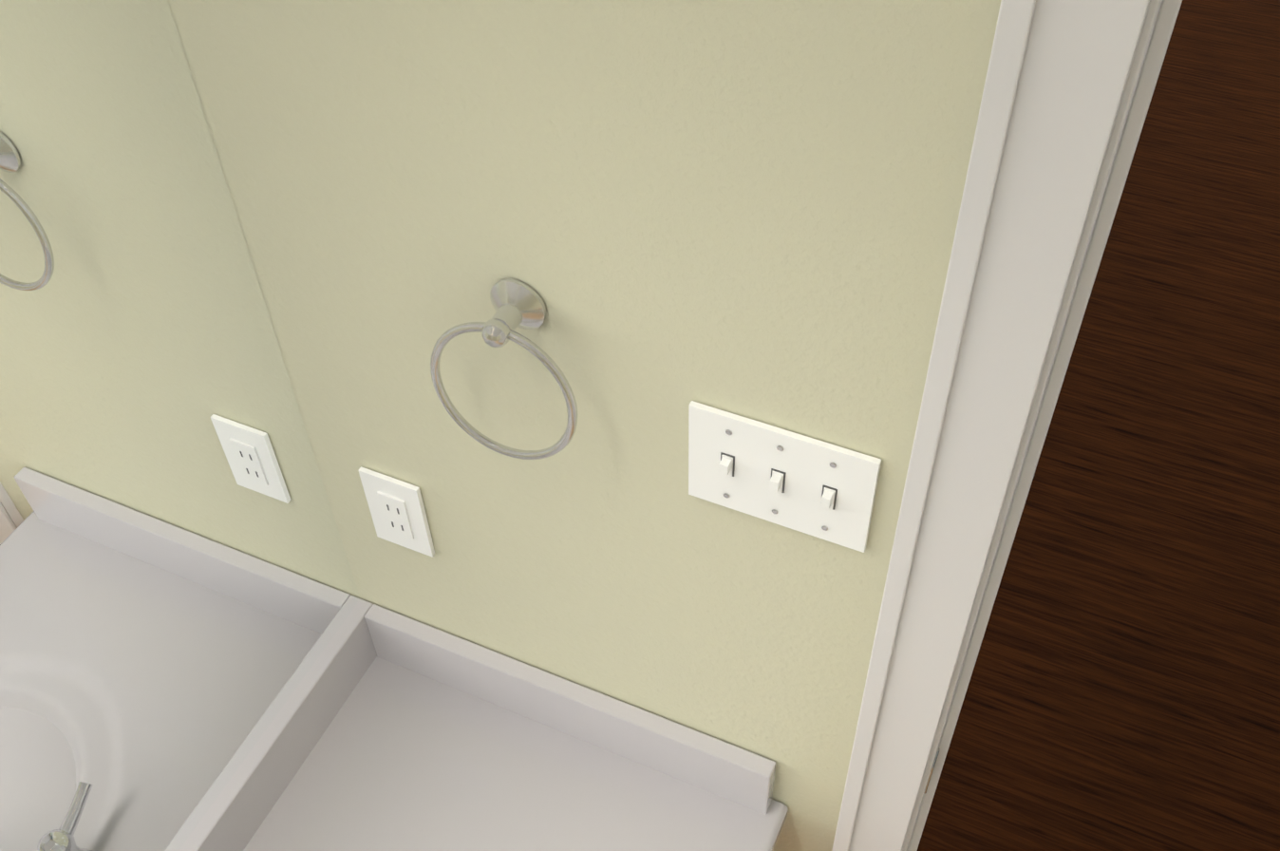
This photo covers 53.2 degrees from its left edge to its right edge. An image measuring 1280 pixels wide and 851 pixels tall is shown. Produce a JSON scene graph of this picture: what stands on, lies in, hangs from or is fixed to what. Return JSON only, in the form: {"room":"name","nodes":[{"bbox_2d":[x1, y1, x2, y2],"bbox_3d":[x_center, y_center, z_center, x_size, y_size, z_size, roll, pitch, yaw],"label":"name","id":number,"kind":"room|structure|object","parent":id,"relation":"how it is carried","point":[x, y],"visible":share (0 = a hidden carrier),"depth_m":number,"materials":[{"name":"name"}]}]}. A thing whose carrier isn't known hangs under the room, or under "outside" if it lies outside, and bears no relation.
{"room":"bathroom","nodes":[
{"label":"bathroom","id":0,"kind":"room"},
{"bbox_2d":[167,0,1001,850],"bbox_3d":[0.802,0.303,1.014,2.520,2.480,0.110,18,51,17],"label":"wall","id":1,"kind":"structure","parent":0,"point":[667,211],"depth_m":1.04,"materials":[{"name":"beige paint"}]},
{"bbox_2d":[357,466,434,557],"bbox_3d":[-0.270,0.098,1.417,0.074,0.118,0.009,18,51,17],"label":"outlet","id":2,"kind":"object","parent":1,"relation":"attached to","point":[396,506],"visible":1,"depth_m":1.41,"materials":[{"name":"white plastic"}]},
{"bbox_2d":[430,278,577,459],"bbox_3d":[-0.113,-0.046,1.110,0.144,0.166,0.056,18,51,17],"label":"towel ring","id":3,"kind":"object","parent":1,"relation":"attached to","point":[516,304],"visible":1,"depth_m":1.07,"materials":[{"name":"silver metal"}]},
{"bbox_2d":[688,400,881,552],"bbox_3d":[0.117,0.049,1.091,0.166,0.118,0.017,18,51,17],"label":"switch plate","id":4,"kind":"object","parent":1,"relation":"attached to","point":[812,486],"visible":1,"depth_m":1.09,"materials":[{"name":"white plastic"}]},
{"bbox_2d":[831,0,1182,850],"bbox_3d":[0.592,0.349,1.213,0.750,2.135,0.158,18,51,17],"label":"door frame","id":5,"kind":"structure","parent":1,"relation":"attached to","point":[1067,95],"depth_m":0.89,"materials":[{"name":"grey wood"}]},
{"bbox_2d":[916,0,1279,850],"bbox_3d":[0.949,-0.356,3.337,4.240,0.060,3.947,18,51,17],"label":"floor","id":6,"kind":"structure","parent":0,"point":[1123,691],"depth_m":2.74,"materials":[{"name":"brown wood"}]},
{"bbox_3d":[0.079,2.391,0.846,2.740,0.060,3.523,18,51,17],"label":"floor","id":7,"kind":"structure","parent":0,"visible":0},
{"bbox_2d":[246,629,787,850],"bbox_3d":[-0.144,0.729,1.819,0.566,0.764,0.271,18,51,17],"label":"countertop","id":8,"kind":"structure","parent":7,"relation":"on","point":[386,729],"depth_m":1.54,"materials":[{"name":"white stone"}]},
{"bbox_3d":[-1.126,1.113,0.336,0.110,2.480,3.633,18,51,17],"label":"mirror","id":9,"kind":"object","parent":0,"visible":0},
{"bbox_2d":[0,0,360,850],"bbox_3d":[-0.716,0.405,0.692,0.008,1.125,1.672,18,51,17],"label":"mirror","id":10,"kind":"object","parent":9,"relation":"attached to","point":[178,596],"visible":1,"depth_m":1.13,"materials":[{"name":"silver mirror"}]}
]}

